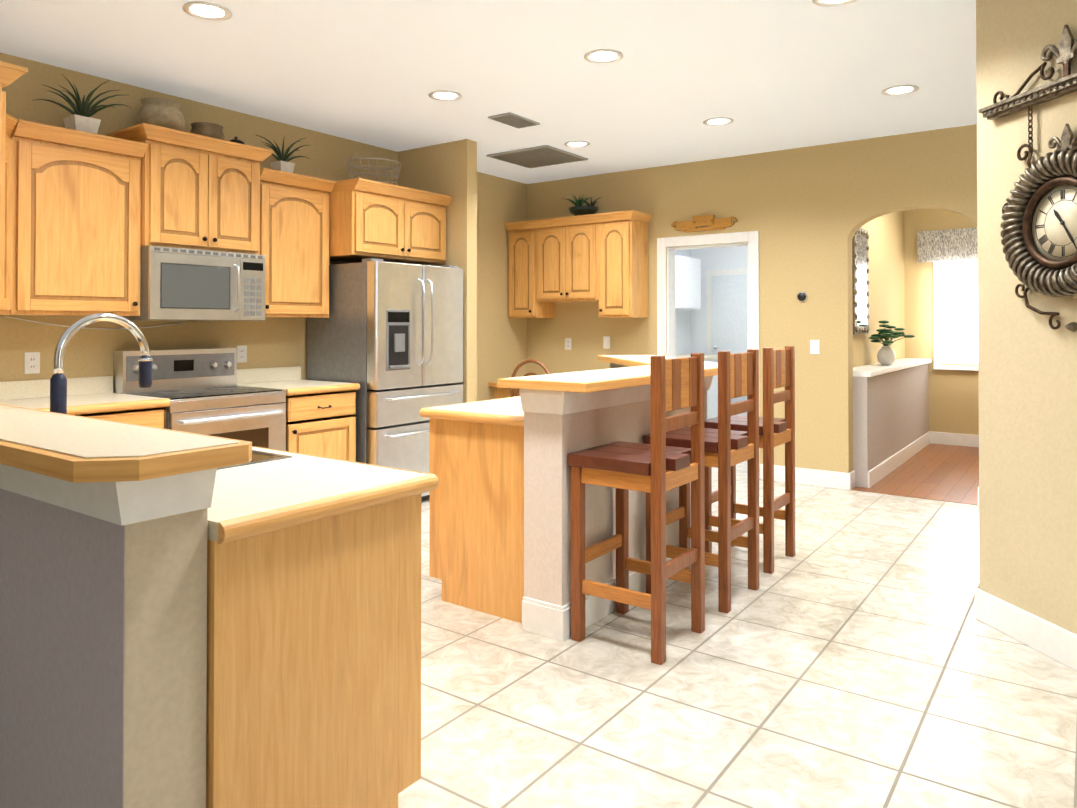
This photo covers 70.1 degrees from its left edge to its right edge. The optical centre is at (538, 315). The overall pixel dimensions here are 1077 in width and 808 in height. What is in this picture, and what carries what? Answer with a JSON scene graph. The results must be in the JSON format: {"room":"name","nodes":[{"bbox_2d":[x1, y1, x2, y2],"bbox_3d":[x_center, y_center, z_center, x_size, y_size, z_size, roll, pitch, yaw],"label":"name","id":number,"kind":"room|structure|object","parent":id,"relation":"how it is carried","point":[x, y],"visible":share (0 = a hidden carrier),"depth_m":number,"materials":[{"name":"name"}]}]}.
{"room":"kitchen","nodes":[
{"label":"kitchen","id":0,"kind":"room"},
{"bbox_2d":[0,52,527,400],"bbox_3d":[-1.930,-0.010,5.648,0.156,2.800,14.400,0,-1,36],"label":"wall","id":1,"kind":"structure","parent":0,"point":[270,342],"depth_m":5.32,"materials":[{"name":"beige paint"}]},
{"bbox_2d":[0,113,17,314],"bbox_3d":[-2.850,-0.505,3.600,0.753,0.990,0.705,0,-1,36],"label":"upper cabinet","id":2,"kind":"object","parent":1,"relation":"attached to","point":[11,122],"visible":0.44,"depth_m":3.87,"materials":[{"name":"brown wood"}]},
{"bbox_2d":[0,61,27,305],"bbox_3d":[-2.412,-0.503,3.091,0.639,0.975,0.390,0,-1,36],"label":"upper cabinet","id":3,"kind":"object","parent":1,"relation":"attached to","point":[10,73],"visible":1,"depth_m":3.05,"materials":[{"name":"brown wood"}]},
{"bbox_2d":[24,352,39,373],"bbox_3d":[-2.819,0.264,4.276,0.008,0.118,0.075,0,-1,36],"label":"electrical outlet","id":4,"kind":"object","parent":1,"relation":"attached to","point":[31,362],"visible":1,"depth_m":4.27,"materials":[{"name":"white plastic"}]},
{"bbox_2d":[0,376,111,399],"bbox_3d":[-2.959,0.406,4.067,0.020,0.099,1.354,0,-1,36],"label":"backsplash","id":5,"kind":"structure","parent":1,"relation":"attached to","point":[9,390],"depth_m":4.31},
{"bbox_2d":[9,119,147,315],"bbox_3d":[-2.599,-0.497,4.261,0.390,0.990,0.658,0,-1,36],"label":"upper cabinet","id":6,"kind":"object","parent":1,"relation":"attached to","point":[76,222],"visible":1,"depth_m":4.15,"materials":[{"name":"brown wood"}]},
{"bbox_2d":[36,76,130,133],"bbox_3d":[-2.547,-1.155,4.296,0.400,0.325,0.451,0,-1,36],"label":"aloe plant","id":7,"kind":"object","parent":6,"relation":"on","point":[79,118],"visible":0.96,"depth_m":4.30,"materials":[{"name":"green plant"}]},
{"bbox_2d":[4,316,184,328],"bbox_3d":[-2.597,0.044,4.575,0.007,0.077,1.021,0,-1,36],"label":"cord","id":8,"kind":"object","parent":1,"relation":"attached to","point":[89,328],"visible":0.92,"depth_m":4.51,"materials":[{"name":"black"}]},
{"bbox_2d":[107,123,273,254],"bbox_3d":[-2.168,-0.745,4.829,0.430,0.690,0.860,0,-1,36],"label":"upper cabinet","id":9,"kind":"object","parent":1,"relation":"attached to","point":[200,192],"visible":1,"depth_m":4.68,"materials":[{"name":"brown wood"}]},
{"bbox_2d":[137,97,185,130],"bbox_3d":[-2.309,-1.199,4.703,0.270,0.213,0.270,0,-1,36],"label":"vase","id":10,"kind":"object","parent":9,"relation":"on","point":[164,112],"visible":0.73,"depth_m":4.61,"materials":[{"name":"beige ceramic"}]},
{"bbox_2d":[122,246,265,320],"bbox_3d":[-2.150,-0.184,4.810,0.460,0.427,0.756,0,-1,36],"label":"microwave","id":11,"kind":"object","parent":9,"relation":"attached to","point":[180,284],"visible":0.98,"depth_m":4.65,"materials":[{"name":"silver metal"}]},
{"bbox_2d":[190,122,224,139],"bbox_3d":[-2.134,-1.157,4.946,0.212,0.134,0.212,0,-1,36],"label":"vase","id":12,"kind":"object","parent":9,"relation":"on","point":[213,130],"visible":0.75,"depth_m":4.87,"materials":[{"name":"brown ceramic"}]},
{"bbox_2d":[229,137,244,143],"bbox_3d":[-2.014,-1.141,5.112,0.120,0.106,0.120,0,-1,36],"label":"lidded pot","id":13,"kind":"object","parent":9,"relation":"on","point":[236,140],"visible":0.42,"depth_m":5.08,"materials":[{"name":"brown ceramic"}]},
{"bbox_2d":[237,345,246,362],"bbox_3d":[-2.060,0.266,5.331,0.008,0.118,0.075,0,-1,36],"label":"electrical outlet","id":14,"kind":"object","parent":1,"relation":"attached to","point":[241,353],"visible":0.96,"depth_m":5.33,"materials":[{"name":"white plastic"}]},
{"bbox_2d":[260,168,335,317],"bbox_3d":[-1.788,-0.478,5.389,0.390,0.980,0.598,0,-1,36],"label":"upper cabinet","id":15,"kind":"object","parent":1,"relation":"attached to","point":[294,228],"visible":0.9,"depth_m":5.30,"materials":[{"name":"brown wood"}]},
{"bbox_2d":[257,135,309,172],"bbox_3d":[-1.777,-1.117,5.395,0.366,0.295,0.394,0,-1,36],"label":"aloe plant","id":16,"kind":"object","parent":15,"relation":"on","point":[282,163],"visible":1,"depth_m":5.37,"materials":[{"name":"green plant"}]},
{"bbox_2d":[329,178,452,264],"bbox_3d":[-1.230,-0.694,5.962,0.630,0.535,0.975,0,-1,36],"label":"upper cabinet","id":17,"kind":"object","parent":1,"relation":"attached to","point":[386,222],"visible":0.94,"depth_m":5.68,"materials":[{"name":"brown wood"}]},
{"bbox_2d":[346,154,401,184],"bbox_3d":[-1.277,-1.093,5.967,0.421,0.259,0.421,0,-1,36],"label":"wire basket","id":18,"kind":"object","parent":17,"relation":"on","point":[379,173],"visible":0.56,"depth_m":5.87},
{"bbox_2d":[504,220,554,317],"bbox_3d":[-0.090,-0.455,7.781,0.355,0.960,0.390,0,-1,36],"label":"upper cabinet","id":19,"kind":"object","parent":1,"relation":"attached to","point":[522,270],"visible":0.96,"depth_m":7.66,"materials":[{"name":"brown wood"}]},
{"bbox_2d":[675,255,700,309],"bbox_3d":[1.804,-0.443,10.420,0.342,0.720,1.200,0,-1,36],"label":"upper cabinet","id":20,"kind":"object","parent":1,"relation":"attached to","point":[687,283],"visible":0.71,"depth_m":10.44,"materials":[{"name":"white laminate"}]},
{"bbox_2d":[706,268,746,354],"bbox_3d":[2.873,0.392,10.859,1.050,2.120,0.021,0,-1,36],"label":"door frame","id":21,"kind":"structure","parent":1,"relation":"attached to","point":[720,272],"depth_m":11.13,"materials":[{"name":"white wood"}]},
{"bbox_2d":[712,274,746,415],"bbox_3d":[2.848,0.434,10.824,0.870,2.025,0.097,0,-1,36],"label":"door","id":22,"kind":"structure","parent":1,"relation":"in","point":[729,312],"depth_m":10.92,"materials":[{"name":"white paint"}]},
{"bbox_2d":[400,139,479,402],"bbox_3d":[-0.849,-0.002,6.361,0.780,2.800,0.120,0,-1,36],"label":"wall","id":23,"kind":"structure","parent":0,"point":[450,168],"depth_m":6.17,"materials":[{"name":"beige paint"}]},
{"bbox_2d":[0,0,976,183],"bbox_3d":[1.551,-1.490,3.164,8.730,0.100,14.400,0,-1,36],"label":"ceiling","id":24,"kind":"structure","parent":0,"point":[770,75],"depth_m":4.39,"materials":[{"name":"white paint"}]},
{"bbox_2d":[182,1,231,20],"bbox_3d":[-1.557,-1.430,3.611,0.216,0.009,0.216,0,-1,36],"label":"recessed light","id":25,"kind":"object","parent":24,"relation":"in","point":[206,10],"visible":1,"depth_m":3.60,"materials":[{"name":"white"}]},
{"bbox_2d":[428,90,461,100],"bbox_3d":[-0.600,-1.414,4.942,0.216,0.009,0.216,0,-1,36],"label":"recessed light","id":26,"kind":"object","parent":24,"relation":"in","point":[443,95],"visible":1,"depth_m":4.94,"materials":[{"name":"white"}]},
{"bbox_2d":[488,112,539,128],"bbox_3d":[-0.174,-1.405,5.535,0.200,0.013,0.360,0,-1,36],"label":"ceiling vent","id":27,"kind":"object","parent":24,"relation":"in","point":[513,120],"visible":1,"depth_m":5.50,"materials":[{"name":"grey metal"}]},
{"bbox_2d":[486,145,587,167],"bbox_3d":[-0.006,-1.389,6.745,0.640,0.015,0.640,0,-1,36],"label":"ceiling vent","id":28,"kind":"object","parent":24,"relation":"in","point":[539,156],"visible":1,"depth_m":6.69,"materials":[{"name":"grey metal"}]},
{"bbox_2d":[564,141,589,147],"bbox_3d":[0.316,-1.398,6.267,0.216,0.009,0.216,0,-1,36],"label":"recessed light","id":29,"kind":"object","parent":24,"relation":"in","point":[576,144],"visible":0.98,"depth_m":6.26,"materials":[{"name":"white"}]},
{"bbox_2d":[584,49,622,63],"bbox_3d":[0.357,-1.423,4.218,0.216,0.009,0.216,0,-1,36],"label":"recessed light","id":30,"kind":"object","parent":24,"relation":"in","point":[601,56],"visible":1,"depth_m":4.22,"materials":[{"name":"white"}]},
{"bbox_2d":[703,117,732,125],"bbox_3d":[1.304,-1.407,5.569,0.216,0.009,0.216,0,-1,36],"label":"recessed light","id":31,"kind":"object","parent":24,"relation":"in","point":[718,121],"visible":1,"depth_m":5.57,"materials":[{"name":"white"}]},
{"bbox_2d":[812,0,856,6],"bbox_3d":[1.343,-1.432,3.448,0.216,0.009,0.216,0,-1,36],"label":"recessed light","id":32,"kind":"object","parent":24,"relation":"in","point":[828,3],"visible":1,"depth_m":3.51,"materials":[{"name":"white"}]},
{"bbox_2d":[881,84,918,95],"bbox_3d":[2.271,-1.416,4.825,0.216,0.009,0.216,0,-1,36],"label":"recessed light","id":33,"kind":"object","parent":24,"relation":"in","point":[896,90],"visible":0.96,"depth_m":4.82,"materials":[{"name":"white"}]},
{"bbox_2d":[398,461,1076,807],"bbox_3d":[1.551,1.390,3.129,8.730,0.060,14.400,0,-1,36],"label":"floor","id":34,"kind":"structure","parent":0,"point":[853,652],"depth_m":2.76,"materials":[{"name":"beige tile"}]},
{"bbox_2d":[67,404,169,428],"bbox_3d":[-2.526,0.934,4.123,0.650,0.875,0.747,0,-1,36],"label":"base cabinet","id":35,"kind":"object","parent":34,"relation":"on","point":[152,415],"depth_m":4.10,"materials":[{"name":"brown wood"}]},
{"bbox_2d":[0,392,167,411],"bbox_3d":[-2.704,0.473,3.883,0.648,0.040,1.354,0,-1,36],"label":"countertop","id":36,"kind":"structure","parent":35,"relation":"on","point":[90,399],"depth_m":4.08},
{"bbox_2d":[0,404,251,807],"bbox_3d":[-1.445,0.801,1.972,1.957,1.090,0.312,0,-1,36],"label":"breakfast bar","id":37,"kind":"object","parent":34,"relation":"on","point":[103,613],"depth_m":1.54,"materials":[{"name":"beige paint"}]},
{"bbox_2d":[113,348,285,450],"bbox_3d":[-2.051,0.796,4.715,0.717,1.165,0.750,0,-1,36],"label":"range","id":38,"kind":"object","parent":34,"relation":"on","point":[202,391],"visible":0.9,"depth_m":4.69,"materials":[{"name":"silver metal"}]},
{"bbox_2d":[237,366,359,461],"bbox_3d":[-1.677,0.878,5.278,0.681,1.015,0.587,0,-1,36],"label":"base cabinet","id":39,"kind":"object","parent":34,"relation":"on","point":[321,418],"visible":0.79,"depth_m":5.15,"materials":[{"name":"brown wood"}]},
{"bbox_2d":[206,492,424,807],"bbox_3d":[-1.584,0.916,2.612,2.689,0.875,0.605,0,-1,36],"label":"base cabinet","id":40,"kind":"object","parent":34,"relation":"on","point":[313,631],"depth_m":1.80,"materials":[{"name":"brown wood"}]},
{"bbox_2d":[207,446,431,543],"bbox_3d":[-1.565,0.458,2.616,2.680,0.040,0.627,0,-1,36],"label":"countertop","id":41,"kind":"structure","parent":40,"relation":"on","point":[248,499],"depth_m":1.91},
{"bbox_2d":[50,313,152,413],"bbox_3d":[-1.277,0.212,2.282,0.142,0.442,0.300,0,-1,36],"label":"faucet","id":42,"kind":"object","parent":41,"relation":"on","point":[58,391],"visible":0.71,"depth_m":2.24,"materials":[{"name":"silver metal"}]},
{"bbox_2d":[220,448,295,467],"bbox_3d":[-1.222,0.529,2.423,0.836,0.194,0.436,0,-1,36],"label":"sink","id":43,"kind":"object","parent":41,"relation":"in","point":[258,454],"depth_m":2.41,"materials":[{"name":"silver metal"}]},
{"bbox_2d":[307,258,462,499],"bbox_3d":[-1.131,0.499,5.880,0.816,1.787,0.930,0,-1,36],"label":"refrigerator","id":44,"kind":"object","parent":34,"relation":"on","point":[387,337],"visible":0.77,"depth_m":5.53,"materials":[{"name":"silver metal"}]},
{"bbox_2d":[427,416,523,622],"bbox_3d":[0.110,0.934,4.110,0.601,0.874,1.358,0,-1,36],"label":"base cabinet","id":45,"kind":"object","parent":34,"relation":"on","point":[476,543],"depth_m":3.55,"materials":[{"name":"brown wood"}]},
{"bbox_2d":[423,396,523,427],"bbox_3d":[0.096,0.477,4.118,0.626,0.040,1.370,0,-1,36],"label":"countertop","id":46,"kind":"structure","parent":45,"relation":"on","point":[508,410],"depth_m":3.64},
{"bbox_2d":[488,382,519,398],"bbox_3d":[0.268,1.029,7.353,1.417,0.762,0.639,0,-1,36],"label":"built-in desk","id":47,"kind":"object","parent":34,"relation":"on","point":[498,393],"visible":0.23,"depth_m":7.50,"materials":[{"name":"beige laminate"}]},
{"bbox_2d":[510,359,549,396],"bbox_3d":[0.066,0.885,6.647,0.460,1.036,0.460,0,-1,36],"label":"rattan chair","id":48,"kind":"object","parent":34,"relation":"on","point":[542,365],"visible":0.19,"depth_m":6.50,"materials":[{"name":"brown wicker"}]},
{"bbox_2d":[497,359,717,641],"bbox_3d":[0.804,0.829,4.333,0.480,1.090,2.772,0,-1,36],"label":"wall","id":49,"kind":"structure","parent":34,"relation":"on","point":[565,414],"depth_m":3.33,"materials":[{"name":"beige paint"}]},
{"bbox_2d":[567,353,704,664],"bbox_3d":[0.423,0.762,3.282,0.432,1.200,0.437,0,-1,36],"label":"bar stool","id":50,"kind":"object","parent":34,"relation":"on","point":[657,468],"visible":1,"depth_m":3.20,"materials":[{"name":"brown wood"}]},
{"bbox_2d":[598,355,673,362],"bbox_3d":[0.653,0.841,5.350,0.953,1.090,1.299,0,-1,36],"label":"countertop","id":51,"kind":"structure","parent":34,"relation":"on","point":[607,358],"depth_m":5.46,"materials":[{"name":"beige paint"}]},
{"bbox_2d":[676,354,717,418],"bbox_3d":[1.934,0.996,10.309,0.662,0.900,1.440,0,-1,36],"label":"countertop","id":52,"kind":"structure","parent":34,"relation":"on","point":[712,402],"depth_m":10.37,"materials":[{"name":"white laminate"}]},
{"bbox_2d":[643,349,758,612],"bbox_3d":[0.812,0.768,3.815,0.432,1.200,0.437,0,-1,36],"label":"bar stool","id":53,"kind":"object","parent":34,"relation":"on","point":[726,447],"visible":0.88,"depth_m":3.70,"materials":[{"name":"brown wood"}]},
{"bbox_2d":[704,346,794,573],"bbox_3d":[1.188,0.775,4.364,0.412,1.200,0.427,0,-1,36],"label":"bar stool","id":54,"kind":"object","parent":34,"relation":"on","point":[778,368],"visible":0.77,"depth_m":4.27,"materials":[{"name":"brown wood"}]},
{"bbox_2d":[528,125,971,472],"bbox_3d":[3.406,-0.011,5.600,8.580,2.800,0.150,0,-1,36],"label":"wall","id":55,"kind":"structure","parent":0,"point":[812,210],"depth_m":6.58,"materials":[{"name":"beige paint"}]},
{"bbox_2d":[533,214,598,301],"bbox_3d":[0.342,-0.538,7.471,0.710,0.800,0.390,0,-1,36],"label":"upper cabinet","id":56,"kind":"object","parent":55,"relation":"attached to","point":[568,259],"visible":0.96,"depth_m":7.34,"materials":[{"name":"brown wood"}]},
{"bbox_2d":[566,193,600,215],"bbox_3d":[0.432,-1.059,7.442,0.362,0.238,0.309,0,-1,36],"label":"potted plant","id":57,"kind":"object","parent":56,"relation":"on","point":[578,208],"visible":0.96,"depth_m":7.37,"materials":[{"name":"green plant"}]},
{"bbox_2d":[565,338,570,349],"bbox_3d":[0.298,0.285,7.731,0.075,0.118,0.008,0,-1,36],"label":"electrical outlet","id":58,"kind":"object","parent":55,"relation":"attached to","point":[567,343],"visible":1,"depth_m":7.73,"materials":[{"name":"white plastic"}]},
{"bbox_2d":[603,336,609,348],"bbox_3d":[0.663,0.262,7.468,0.075,0.118,0.010,0,-1,36],"label":"electrical outlet","id":59,"kind":"object","parent":55,"relation":"attached to","point":[606,342],"visible":1,"depth_m":7.46,"materials":[{"name":"white plastic"}]},
{"bbox_2d":[594,210,652,317],"bbox_3d":[0.795,-0.462,7.145,0.406,0.960,0.390,0,-1,36],"label":"upper cabinet","id":60,"kind":"object","parent":55,"relation":"attached to","point":[623,264],"visible":1,"depth_m":7.05,"materials":[{"name":"brown wood"}]},
{"bbox_2d":[671,215,737,231],"bbox_3d":[1.473,-0.828,6.878,0.637,0.135,0.042,0,-1,36],"label":"sign","id":61,"kind":"object","parent":55,"relation":"attached to","point":[706,220],"visible":1,"depth_m":6.87,"materials":[{"name":"brown wood"}]},
{"bbox_2d":[657,231,759,478],"bbox_3d":[1.543,0.340,6.922,0.965,2.130,0.170,0,-1,36],"label":"door frame","id":62,"kind":"structure","parent":55,"relation":"attached to","point":[666,341],"depth_m":6.98,"materials":[{"name":"white wood"}]},
{"bbox_2d":[797,292,806,301],"bbox_3d":[2.186,-0.157,6.371,0.080,0.080,0.023,0,-1,36],"label":"thermostat","id":63,"kind":"object","parent":55,"relation":"attached to","point":[801,296],"visible":1,"depth_m":6.36,"materials":[{"name":"black plastic"}]},
{"bbox_2d":[760,464,854,489],"bbox_3d":[2.201,1.331,6.360,0.736,0.135,0.037,0,-1,36],"label":"baseboard","id":64,"kind":"structure","parent":55,"relation":"attached to","point":[803,476],"depth_m":6.27,"materials":[{"name":"white wood"}]},
{"bbox_2d":[810,340,819,353],"bbox_3d":[2.271,0.258,6.312,0.075,0.118,0.010,0,-1,36],"label":"light switch","id":65,"kind":"object","parent":55,"relation":"attached to","point":[814,346],"visible":1,"depth_m":6.31,"materials":[{"name":"white plastic"}]},
{"bbox_2d":[852,228,869,333],"bbox_3d":[2.930,-0.314,6.973,0.044,0.960,0.520,0,-1,36],"label":"ornate mirror","id":66,"kind":"object","parent":55,"relation":"attached to","point":[860,282],"visible":0.92,"depth_m":6.93,"materials":[{"name":"silver metal"}]},
{"bbox_2d":[917,228,977,262],"bbox_3d":[4.718,-0.770,8.222,1.180,0.340,0.105,0,-1,36],"label":"window valance","id":67,"kind":"object","parent":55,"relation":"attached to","point":[948,245],"visible":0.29,"depth_m":8.35,"materials":[{"name":"fabric"}]},
{"bbox_2d":[930,431,978,446],"bbox_3d":[4.748,1.354,8.273,1.460,0.135,0.016,0,-1,36],"label":"baseboard","id":68,"kind":"structure","parent":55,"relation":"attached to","point":[970,440],"depth_m":8.40,"materials":[{"name":"white wood"}]},
{"bbox_2d":[933,260,977,370],"bbox_3d":[4.799,-0.069,8.232,1.010,1.320,0.049,0,-1,36],"label":"window","id":69,"kind":"structure","parent":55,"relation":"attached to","point":[955,288],"depth_m":8.41,"materials":[{"name":"white glass"}]},
{"bbox_2d":[851,443,978,504],"bbox_3d":[3.985,1.435,7.047,1.650,0.063,3.196,0,-1,36],"label":"floor","id":70,"kind":"structure","parent":0,"point":[942,472],"depth_m":6.63,"materials":[{"name":"brown wood"}]},
{"bbox_2d":[853,358,930,487],"bbox_3d":[3.423,0.939,7.454,0.270,0.945,2.900,0,-1,36],"label":"wall","id":71,"kind":"structure","parent":70,"relation":"on","point":[891,432],"depth_m":6.84,"materials":[{"name":"beige paint"}]},
{"bbox_2d":[869,320,914,364],"bbox_3d":[3.318,0.253,7.171,0.394,0.418,0.398,0,-1,36],"label":"potted plant","id":72,"kind":"object","parent":71,"relation":"on","point":[886,354],"visible":1,"depth_m":7.14,"materials":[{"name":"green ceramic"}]},
{"bbox_2d":[972,0,999,598],"bbox_3d":[2.050,-0.036,3.481,0.090,2.800,0.106,0,-1,36],"label":"wall","id":73,"kind":"structure","parent":0,"point":[986,133],"depth_m":3.41,"materials":[{"name":"beige paint"}]},
{"bbox_2d":[996,0,1076,634],"bbox_3d":[2.661,-0.036,3.499,0.849,2.800,0.848,0,-1,36],"label":"wall","id":74,"kind":"structure","parent":0,"point":[1038,362],"depth_m":3.14,"materials":[{"name":"beige paint"}]},
{"bbox_2d":[975,588,1076,670],"bbox_3d":[2.421,1.263,0.684,3.978,0.135,3.960,0,-1,36],"label":"baseboard","id":75,"kind":"structure","parent":74,"relation":"attached to","point":[1050,640],"depth_m":3.16,"materials":[{"name":"white wood"}]},
{"bbox_2d":[978,25,1076,331],"bbox_3d":[2.033,-0.532,2.962,0.638,1.187,0.638,0,-1,36],"label":"wall clock","id":76,"kind":"object","parent":74,"relation":"attached to","point":[1038,232],"visible":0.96,"depth_m":3.02,"materials":[{"name":"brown metal"}]}
]}

